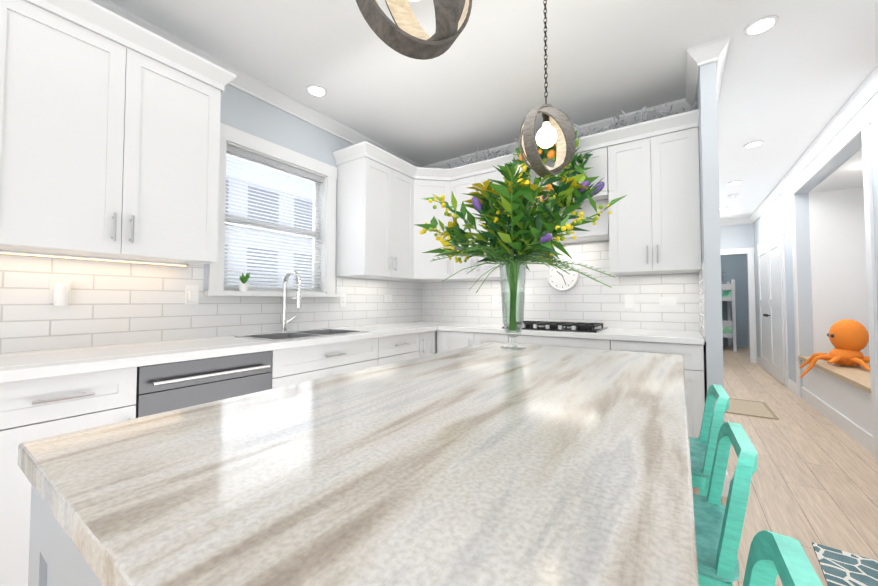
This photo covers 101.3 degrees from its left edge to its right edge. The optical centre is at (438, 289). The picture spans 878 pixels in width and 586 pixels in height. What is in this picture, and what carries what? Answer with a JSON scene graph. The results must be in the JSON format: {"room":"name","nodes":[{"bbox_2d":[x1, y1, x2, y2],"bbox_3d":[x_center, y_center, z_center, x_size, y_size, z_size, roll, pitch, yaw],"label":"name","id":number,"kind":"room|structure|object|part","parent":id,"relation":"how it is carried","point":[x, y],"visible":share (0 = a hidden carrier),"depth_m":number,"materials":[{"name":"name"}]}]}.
{"room":"kitchen","nodes":[
{"label":"kitchen","id":0,"kind":"room"},
{"bbox_2d":[24,0,421,296],"bbox_3d":[-1.814,-0.148,1.954,0.140,2.720,5.820,-1,-2,34],"label":"wall","id":1,"kind":"structure","parent":0,"point":[246,112],"depth_m":2.72,"materials":[{"name":"grey paint"}]},
{"bbox_2d":[0,0,220,265],"bbox_3d":[-1.617,-0.659,1.784,0.388,0.990,0.850,-1,-2,34],"label":"upper cabinet","id":2,"kind":"object","parent":1,"relation":"attached to","point":[110,149],"visible":1,"depth_m":1.63,"materials":[{"name":"white wood"}]},
{"bbox_2d":[0,250,188,266],"bbox_3d":[-1.714,-0.155,1.833,0.050,0.012,0.760,-1,-2,34],"label":"under-cabinet light","id":3,"kind":"object","parent":2,"relation":"attached to","point":[78,257],"visible":1,"depth_m":1.77,"materials":[{"name":"white plastic"}]},
{"bbox_2d":[0,254,423,352],"bbox_3d":[-1.119,0.054,2.855,0.006,0.570,3.300,-1,-2,34],"label":"tile backsplash","id":4,"kind":"structure","parent":1,"relation":"attached to","point":[112,303],"depth_m":2.04,"materials":[{"name":"white tile"}]},
{"bbox_2d":[49,279,70,305],"bbox_3d":[-1.827,0.011,1.742,0.056,0.129,0.072,-1,-2,34],"label":"electrical outlet","id":5,"kind":"object","parent":4,"relation":"attached to","point":[60,292],"visible":0.98,"depth_m":1.73,"materials":[{"name":"white plastic"}]},
{"bbox_2d":[185,285,198,303],"bbox_3d":[-1.519,0.030,2.221,0.035,0.118,0.072,-1,-2,34],"label":"electrical outlet","id":6,"kind":"object","parent":4,"relation":"attached to","point":[191,294],"visible":1,"depth_m":2.21,"materials":[{"name":"white plastic"}]},
{"bbox_2d":[339,293,345,306],"bbox_3d":[-0.862,0.091,3.224,0.008,0.118,0.072,-1,-2,34],"label":"electrical outlet","id":7,"kind":"object","parent":4,"relation":"attached to","point":[342,301],"visible":1,"depth_m":3.22,"materials":[{"name":"white plastic"}]},
{"bbox_2d":[384,295,391,301],"bbox_3d":[-0.529,0.086,3.723,0.008,0.072,0.118,-1,-2,34],"label":"electrical outlet","id":8,"kind":"object","parent":4,"relation":"attached to","point":[387,298],"visible":1,"depth_m":3.72,"materials":[{"name":"white plastic"}]},
{"bbox_2d":[90,0,421,166],"bbox_3d":[-1.762,-1.461,1.888,0.065,0.100,5.700,-1,-2,34],"label":"crown molding","id":9,"kind":"structure","parent":1,"relation":"attached to","point":[243,81],"depth_m":2.64,"materials":[{"name":"white wood"}]},
{"bbox_2d":[203,123,341,296],"bbox_3d":[-1.232,-0.521,2.768,0.215,1.145,1.070,-1,-2,34],"label":"window","id":10,"kind":"structure","parent":1,"relation":"in","point":[236,138],"depth_m":2.78,"materials":[{"name":"white wood"}]},
{"bbox_2d":[238,272,249,291],"bbox_3d":[-1.331,-0.057,2.459,0.097,0.138,0.069,-1,-2,34],"label":"potted plant","id":11,"kind":"object","parent":10,"relation":"on","point":[243,287],"visible":0.88,"depth_m":2.44,"materials":[{"name":"white"}]},
{"bbox_2d":[224,144,323,291],"bbox_3d":[-1.245,-0.487,2.776,0.053,0.989,0.810,-1,-2,34],"label":"window blinds","id":12,"kind":"object","parent":10,"relation":"attached to","point":[249,156],"visible":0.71,"depth_m":2.72,"materials":[{"name":"white plastic"}]},
{"bbox_2d":[25,0,698,180],"bbox_3d":[-0.123,-1.197,2.002,2.646,0.100,2.956,-1,-2,34],"label":"crown molding","id":13,"kind":"structure","parent":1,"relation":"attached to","point":[97,19],"depth_m":2.05,"materials":[{"name":"white wood"}]},
{"bbox_2d":[503,130,592,213],"bbox_3d":[0.825,-0.942,2.871,0.773,0.758,0.222,-1,-2,34],"label":"wreath","id":14,"kind":"object","parent":13,"relation":"hanging from","point":[571,168],"visible":0.21,"depth_m":2.82,"materials":[{"name":"green plant"}]},
{"bbox_2d":[447,99,696,168],"bbox_3d":[0.943,-1.287,3.275,2.390,0.155,0.460,-1,-2,34],"label":"garland","id":15,"kind":"object","parent":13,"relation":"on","point":[619,122],"visible":0.25,"depth_m":2.88,"materials":[{"name":"plant"}]},
{"bbox_2d":[336,157,413,279],"bbox_3d":[-0.560,-0.610,3.362,0.388,0.990,0.669,-1,-2,34],"label":"upper cabinet","id":16,"kind":"object","parent":1,"relation":"attached to","point":[375,220],"visible":1,"depth_m":3.15,"materials":[{"name":"white wood"}]},
{"bbox_2d":[108,0,877,219],"bbox_3d":[2.709,-1.467,4.311,5.200,0.060,14.900,-1,-2,34],"label":"ceiling","id":17,"kind":"structure","parent":0,"point":[796,75],"depth_m":2.39,"materials":[{"name":"white paint"}]},
{"bbox_2d":[306,84,326,96],"bbox_3d":[-0.911,-1.482,2.679,0.150,0.009,0.150,-1,-2,34],"label":"recessed light","id":18,"kind":"object","parent":17,"relation":"in","point":[316,90],"visible":1,"depth_m":2.67,"materials":[{"name":"white plastic"}]},
{"bbox_2d":[356,0,471,59],"bbox_3d":[-0.058,-1.043,0.829,0.245,1.000,0.268,-1,-2,34],"label":"pendant light","id":19,"kind":"object","parent":17,"relation":"hanging from","point":[407,35],"visible":1,"depth_m":0.81,"materials":[{"name":"grey wood"}]},
{"bbox_2d":[519,0,575,177],"bbox_3d":[0.488,-1.018,1.643,0.260,1.000,0.283,-1,-2,34],"label":"pendant light","id":20,"kind":"object","parent":17,"relation":"hanging from","point":[560,131],"visible":1,"depth_m":1.59,"materials":[{"name":"grey wood"}]},
{"bbox_2d":[727,194,738,197],"bbox_3d":[4.347,-1.387,5.318,0.136,0.038,0.136,-1,-2,34],"label":"recessed light","id":21,"kind":"object","parent":17,"relation":"attached to","point":[732,195],"visible":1,"depth_m":5.28,"materials":[{"name":"white plastic"}]},
{"bbox_2d":[728,181,741,184],"bbox_3d":[3.916,-1.418,4.765,0.150,0.009,0.150,-1,-2,34],"label":"recessed light","id":22,"kind":"object","parent":17,"relation":"in","point":[733,182],"visible":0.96,"depth_m":4.74,"materials":[{"name":"white plastic"}]},
{"bbox_2d":[744,141,763,147],"bbox_3d":[3.146,-1.454,3.596,0.150,0.009,0.150,-1,-2,34],"label":"recessed light","id":23,"kind":"object","parent":17,"relation":"in","point":[753,144],"visible":0.98,"depth_m":3.58,"materials":[{"name":"white plastic"}]},
{"bbox_2d":[744,15,778,35],"bbox_3d":[1.831,-1.501,2.047,0.150,0.009,0.150,-1,-2,34],"label":"recessed light","id":24,"kind":"object","parent":17,"relation":"in","point":[761,25],"visible":1,"depth_m":2.04,"materials":[{"name":"white plastic"}]},
{"bbox_2d":[422,128,690,180],"bbox_3d":[0.927,-0.099,3.548,2.640,2.720,0.120,-1,-2,34],"label":"wall","id":25,"kind":"structure","parent":0,"point":[690,128],"depth_m":3.16,"materials":[{"name":"grey paint"}]},
{"bbox_2d":[395,179,462,281],"bbox_3d":[-0.115,-0.597,3.815,0.622,0.990,0.604,-1,-2,34],"label":"upper cabinet","id":26,"kind":"object","parent":25,"relation":"attached to","point":[426,269],"visible":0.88,"depth_m":3.58,"materials":[{"name":"white wood"}]},
{"bbox_2d":[450,171,519,280],"bbox_3d":[0.440,-0.604,3.574,0.599,0.990,0.388,-1,-2,34],"label":"upper cabinet","id":27,"kind":"object","parent":25,"relation":"attached to","point":[458,187],"visible":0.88,"depth_m":3.48,"materials":[{"name":"white wood"}]},
{"bbox_2d":[422,99,681,168],"bbox_3d":[0.917,-1.412,3.484,2.560,0.100,0.065,-1,-2,34],"label":"crown molding","id":28,"kind":"structure","parent":25,"relation":"attached to","point":[677,105],"depth_m":3.17,"materials":[{"name":"white wood"}]},
{"bbox_2d":[510,147,608,243],"bbox_3d":[1.057,-0.769,3.188,0.858,0.684,0.350,-1,-2,34],"label":"range hood","id":29,"kind":"object","parent":25,"relation":"attached to","point":[597,161],"visible":0.25,"depth_m":2.91,"materials":[{"name":"white"}]},
{"bbox_2d":[424,240,695,330],"bbox_3d":[0.909,-0.191,3.488,2.620,1.100,0.006,-1,-2,34],"label":"tile backsplash","id":30,"kind":"structure","parent":25,"relation":"attached to","point":[590,300],"depth_m":3.22,"materials":[{"name":"white tile"}]},
{"bbox_2d":[492,295,498,306],"bbox_3d":[0.581,0.115,3.689,0.072,0.118,0.008,-1,-2,34],"label":"electrical outlet","id":31,"kind":"object","parent":30,"relation":"attached to","point":[495,300],"visible":1,"depth_m":3.69,"materials":[{"name":"white plastic"}]},
{"bbox_2d":[547,260,578,290],"bbox_3d":[1.137,-0.132,3.306,0.280,0.280,0.038,-1,-2,34],"label":"wall clock","id":32,"kind":"object","parent":30,"relation":"attached to","point":[559,279],"visible":0.85,"depth_m":3.29,"materials":[{"name":"white plastic"}]},
{"bbox_2d":[625,294,634,307],"bbox_3d":[1.594,0.094,3.011,0.072,0.118,0.008,-1,-2,34],"label":"electrical outlet","id":33,"kind":"object","parent":30,"relation":"attached to","point":[629,300],"visible":1,"depth_m":3.01,"materials":[{"name":"white plastic"}]},
{"bbox_2d":[659,297,676,305],"bbox_3d":[1.819,0.089,2.861,0.118,0.072,0.008,-1,-2,34],"label":"electrical outlet","id":34,"kind":"object","parent":30,"relation":"attached to","point":[667,301],"visible":1,"depth_m":2.86,"materials":[{"name":"white plastic"}]},
{"bbox_2d":[608,127,701,274],"bbox_3d":[1.645,-0.629,2.767,0.578,0.990,0.388,-1,-2,34],"label":"upper cabinet","id":35,"kind":"object","parent":25,"relation":"attached to","point":[654,222],"visible":1,"depth_m":2.62,"materials":[{"name":"white wood"}]},
{"bbox_2d":[694,62,724,423],"bbox_3d":[3.378,-0.063,4.747,0.080,2.720,6.160,-1,-2,34],"label":"wall","id":36,"kind":"structure","parent":0,"point":[709,204],"depth_m":2.20,"materials":[{"name":"grey paint"}]},
{"bbox_2d":[696,263,705,341],"bbox_3d":[1.810,0.083,2.476,0.006,0.490,0.610,-1,-2,34],"label":"tile backsplash","id":37,"kind":"structure","parent":36,"relation":"attached to","point":[700,277],"depth_m":2.53,"materials":[{"name":"white tile"}]},
{"bbox_2d":[682,35,730,111],"bbox_3d":[3.360,-1.373,4.759,0.209,0.100,6.225,-1,-2,34],"label":"crown molding","id":38,"kind":"structure","parent":36,"relation":"attached to","point":[716,50],"depth_m":2.26,"materials":[{"name":"white wood"}]},
{"bbox_2d":[722,469,729,496],"bbox_3d":[3.408,1.231,4.679,0.060,0.130,6.174,-1,-2,34],"label":"baseboard","id":39,"kind":"structure","parent":36,"relation":"attached to","point":[726,485],"depth_m":2.12,"materials":[{"name":"white"}]},
{"bbox_2d":[721,254,748,346],"bbox_3d":[7.240,0.081,9.416,3.400,2.720,0.100,-1,-2,34],"label":"wall","id":40,"kind":"structure","parent":0,"point":[734,267],"depth_m":9.11,"materials":[{"name":"blue paint"}]},
{"bbox_2d":[720,223,756,361],"bbox_3d":[5.556,0.008,7.054,0.970,2.720,0.100,-1,-2,34],"label":"wall","id":41,"kind":"structure","parent":0,"point":[736,236],"depth_m":6.88,"materials":[{"name":"grey paint"}]},
{"bbox_2d":[720,218,749,225],"bbox_3d":[5.519,-1.304,7.021,0.810,0.100,0.065,-1,-2,34],"label":"crown molding","id":42,"kind":"structure","parent":41,"relation":"attached to","point":[743,220],"depth_m":6.90,"materials":[{"name":"white"}]},
{"bbox_2d":[721,248,756,362],"bbox_3d":[5.594,0.285,6.949,0.820,2.160,0.018,-1,-2,34],"label":"door frame","id":43,"kind":"structure","parent":41,"relation":"attached to","point":[750,251],"depth_m":6.76,"materials":[{"name":"white wood"}]},
{"bbox_2d":[692,346,877,585],"bbox_3d":[2.709,1.312,4.226,5.200,0.060,14.900,-1,-2,34],"label":"floor","id":44,"kind":"structure","parent":0,"point":[814,478],"depth_m":2.38,"materials":[{"name":"brown wood"}]},
{"bbox_2d":[28,484,103,585],"bbox_3d":[0.070,0.744,1.108,0.622,0.885,1.744,-1,-2,34],"label":"kitchen island","id":45,"kind":"object","parent":44,"relation":"on","point":[56,557],"visible":0.02,"depth_m":0.49,"materials":[{"name":"grey wood"}]},
{"bbox_2d":[18,342,698,585],"bbox_3d":[0.179,0.280,1.052,0.900,0.037,1.740,-1,-2,34],"label":"island countertop","id":46,"kind":"structure","parent":45,"relation":"on","point":[490,464],"depth_m":0.46,"materials":[{"name":"stone"}]},
{"bbox_2d":[414,162,626,348],"bbox_3d":[0.363,-0.106,1.768,1.046,0.776,0.842,-1,-2,34],"label":"flower vase","id":47,"kind":"object","parent":46,"relation":"on","point":[526,235],"visible":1,"depth_m":1.68,"materials":[{"name":"clear glass"}]},
{"bbox_2d":[0,367,136,585],"bbox_3d":[-1.630,0.757,1.478,0.658,0.880,0.439,-1,-2,34],"label":"base cabinet","id":48,"kind":"object","parent":44,"relation":"on","point":[34,409],"visible":0.48,"depth_m":1.26,"materials":[{"name":"white wood"}]},
{"bbox_2d":[135,351,271,417],"bbox_3d":[-1.324,0.772,1.899,0.644,0.876,0.598,-1,-2,34],"label":"dishwasher","id":49,"kind":"object","parent":44,"relation":"on","point":[165,387],"visible":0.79,"depth_m":1.70,"materials":[{"name":"grey metal"}]},
{"bbox_2d":[272,338,377,388],"bbox_3d":[-0.937,0.789,2.513,0.658,0.880,0.849,-1,-2,34],"label":"base cabinet","id":50,"kind":"object","parent":44,"relation":"on","point":[290,366],"visible":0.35,"depth_m":2.28,"materials":[{"name":"white wood"}]},
{"bbox_2d":[0,321,451,382],"bbox_3d":[-0.846,0.333,2.656,0.654,0.039,3.297,-1,-2,34],"label":"countertop","id":51,"kind":"structure","parent":50,"relation":"on","point":[25,365],"depth_m":1.69,"materials":[{"name":"white stone"}]},
{"bbox_2d":[280,269,301,331],"bbox_3d":[-1.064,0.081,2.661,0.223,0.464,0.116,-1,-2,34],"label":"faucet","id":52,"kind":"object","parent":51,"relation":"on","point":[296,274],"visible":1,"depth_m":2.66,"materials":[{"name":"silver metal"}]},
{"bbox_2d":[234,329,368,340],"bbox_3d":[-0.928,0.407,2.524,0.446,0.204,0.776,-1,-2,34],"label":"sink","id":53,"kind":"object","parent":51,"relation":"in","point":[294,335],"visible":0.31,"depth_m":2.56,"materials":[{"name":"silver metal"}]},
{"bbox_2d":[377,333,418,365],"bbox_3d":[-0.556,0.807,3.082,0.658,0.880,0.519,-1,-2,34],"label":"base cabinet","id":54,"kind":"object","parent":44,"relation":"on","point":[394,349],"visible":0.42,"depth_m":2.90,"materials":[{"name":"white wood"}]},
{"bbox_2d":[419,331,434,356],"bbox_3d":[-0.344,0.816,3.397,0.658,0.880,0.239,-1,-2,34],"label":"base cabinet","id":55,"kind":"object","parent":44,"relation":"on","point":[426,343],"visible":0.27,"depth_m":3.24,"materials":[{"name":"white wood"}]},
{"bbox_2d":[435,331,436,353],"bbox_3d":[-0.129,0.828,3.771,0.600,0.880,0.620,-1,-2,34],"label":"base cabinet","id":56,"kind":"object","parent":44,"relation":"on","point":[435,342],"depth_m":3.39,"materials":[{"name":"white wood"}]},
{"bbox_2d":[437,330,474,352],"bbox_3d":[0.299,0.818,3.462,0.400,0.880,0.658,-1,-2,34],"label":"base cabinet","id":57,"kind":"object","parent":44,"relation":"on","point":[452,340],"depth_m":3.24,"materials":[{"name":"white wood"}]},
{"bbox_3d":[0.010,0.764,3.340,0.059,0.780,0.015,-1,-2,34],"label":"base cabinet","id":58,"kind":"part","parent":57,"relation":"part of","materials":[{"name":"white wood"}]},
{"bbox_2d":[440,322,703,344],"bbox_3d":[0.990,0.344,3.026,1.974,0.039,0.640,-1,-2,34],"label":"countertop","id":59,"kind":"structure","parent":57,"relation":"on","point":[642,335],"depth_m":2.65,"materials":[{"name":"white stone"}]},
{"bbox_2d":[502,321,607,332],"bbox_3d":[0.979,0.302,3.038,0.740,0.045,0.490,-1,-2,34],"label":"cooktop","id":60,"kind":"object","parent":59,"relation":"in","point":[564,326],"visible":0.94,"depth_m":2.89,"materials":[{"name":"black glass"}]},
{"bbox_2d":[474,332,508,344],"bbox_3d":[0.598,0.812,3.262,0.319,0.880,0.658,-1,-2,34],"label":"base cabinet","id":61,"kind":"object","parent":44,"relation":"on","point":[480,338],"visible":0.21,"depth_m":3.04,"materials":[{"name":"white wood"}]},
{"bbox_2d":[509,334,610,349],"bbox_3d":[1.047,0.803,2.961,0.759,0.880,0.658,-1,-2,34],"label":"base cabinet","id":62,"kind":"object","parent":44,"relation":"on","point":[602,344],"depth_m":2.70,"materials":[{"name":"white wood"}]},
{"bbox_2d":[611,340,704,437],"bbox_3d":[1.582,0.792,2.603,0.528,0.880,0.658,-1,-2,34],"label":"base cabinet","id":63,"kind":"object","parent":44,"relation":"on","point":[693,354],"visible":0.15,"depth_m":2.26,"materials":[{"name":"white wood"}]},
{"bbox_2d":[689,384,728,496],"bbox_3d":[0.855,0.776,1.366,0.384,0.833,0.366,-1,-2,34],"label":"bar stool","id":64,"kind":"object","parent":44,"relation":"on","point":[702,449],"visible":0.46,"depth_m":1.19,"materials":[{"name":"teal wood"}]},
{"bbox_2d":[693,422,757,585],"bbox_3d":[0.566,0.763,0.934,0.384,0.833,0.366,-1,-2,34],"label":"bar stool","id":65,"kind":"object","parent":44,"relation":"on","point":[718,528],"visible":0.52,"depth_m":0.76,"materials":[{"name":"teal wood"}]},
{"bbox_2d":[721,279,736,350],"bbox_3d":[6.682,0.604,9.015,1.060,1.650,1.100,-1,-2,34],"label":"bunk bed","id":66,"kind":"object","parent":44,"relation":"on","point":[728,324],"visible":0.4,"depth_m":8.36,"materials":[{"name":"grey wood"}]},
{"bbox_2d":[725,398,778,419],"bbox_3d":[3.302,1.266,3.890,0.440,0.010,0.700,-1,-2,34],"label":"mat","id":67,"kind":"object","parent":44,"relation":"on","point":[750,408],"visible":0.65,"depth_m":3.80,"materials":[{"name":"beige"}]},
{"bbox_2d":[743,530,822,585],"bbox_3d":[0.260,0.749,0.477,0.384,0.833,0.366,-1,-2,34],"label":"bar stool","id":68,"kind":"object","parent":44,"relation":"on","point":[772,556],"visible":0.96,"depth_m":0.48,"materials":[{"name":"teal wood"}]},
{"bbox_2d":[798,355,872,453],"bbox_3d":[4.027,1.003,3.292,0.658,0.500,1.996,-1,-2,34],"label":"bench","id":69,"kind":"object","parent":44,"relation":"on","point":[839,395],"visible":0.8,"depth_m":3.26,"materials":[{"name":"white wood"}]},
{"bbox_2d":[799,319,869,377],"bbox_3d":[4.093,0.605,3.622,0.716,0.622,0.711,-1,-2,34],"label":"octopus","id":70,"kind":"object","parent":69,"relation":"on","point":[849,339],"visible":1,"depth_m":3.55,"materials":[{"name":"orange"}]},
{"bbox_2d":[812,542,877,585],"bbox_3d":[1.707,1.176,1.022,0.775,0.015,1.160,-1,-2,38],"label":"rug","id":71,"kind":"object","parent":44,"relation":"on","point":[840,568],"visible":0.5,"depth_m":1.54,"materials":[{"name":"fabric"}]},
{"bbox_2d":[754,92,877,386],"bbox_3d":[3.259,-0.151,1.855,1.000,2.720,11.300,-1,-2,34],"label":"wall","id":72,"kind":"structure","parent":0,"point":[774,217],"depth_m":4.31,"materials":[{"name":"grey paint"}]},
{"bbox_2d":[756,356,760,365],"bbox_3d":[5.800,1.287,6.520,0.014,0.130,0.450,-1,-2,34],"label":"baseboard","id":73,"kind":"structure","parent":72,"relation":"attached to","point":[758,359],"depth_m":6.52,"materials":[{"name":"white"}]},
{"bbox_2d":[758,236,784,385],"bbox_3d":[5.114,0.297,5.596,0.089,2.028,1.680,-1,-2,34],"label":"closet door","id":74,"kind":"structure","parent":72,"relation":"in","point":[772,352],"depth_m":5.44,"materials":[{"name":"white wood"}]},
{"bbox_2d":[757,226,788,387],"bbox_3d":[5.145,0.243,5.577,0.018,2.160,1.920,-1,-2,34],"label":"door frame","id":75,"kind":"structure","parent":72,"relation":"attached to","point":[781,231],"depth_m":4.82,"materials":[{"name":"white wood"}]},
{"bbox_2d":[788,378,796,394],"bbox_3d":[4.490,1.227,4.564,0.014,0.130,0.460,-1,-2,34],"label":"baseboard","id":76,"kind":"structure","parent":72,"relation":"attached to","point":[792,388],"depth_m":4.56,"materials":[{"name":"white"}]},
{"bbox_2d":[750,64,877,222],"bbox_3d":[2.789,-1.453,2.150,0.065,0.100,11.200,-1,-2,34],"label":"crown molding","id":77,"kind":"structure","parent":72,"relation":"attached to","point":[857,101],"depth_m":3.25,"materials":[{"name":"white wood"}]},
{"bbox_2d":[790,108,877,460],"bbox_3d":[3.754,-0.021,3.506,0.018,2.560,2.220,-1,-2,34],"label":"door frame","id":78,"kind":"structure","parent":72,"relation":"attached to","point":[860,124],"depth_m":2.66,"materials":[{"name":"white wood"}]},
{"bbox_2d":[809,148,869,356],"bbox_3d":[4.080,-0.222,3.294,0.528,1.949,1.999,-1,-2,34],"label":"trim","id":79,"kind":"structure","parent":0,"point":[837,247],"depth_m":4.13,"materials":[{"name":"white paint"}]},
{"label":"outside","id":80,"kind":"structure","parent":0,"visible":0},
{"bbox_2d":[224,156,312,286],"bbox_3d":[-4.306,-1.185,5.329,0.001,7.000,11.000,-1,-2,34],"label":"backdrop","id":81,"kind":"structure","parent":80,"point":[265,184],"depth_m":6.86,"materials":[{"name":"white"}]}
]}

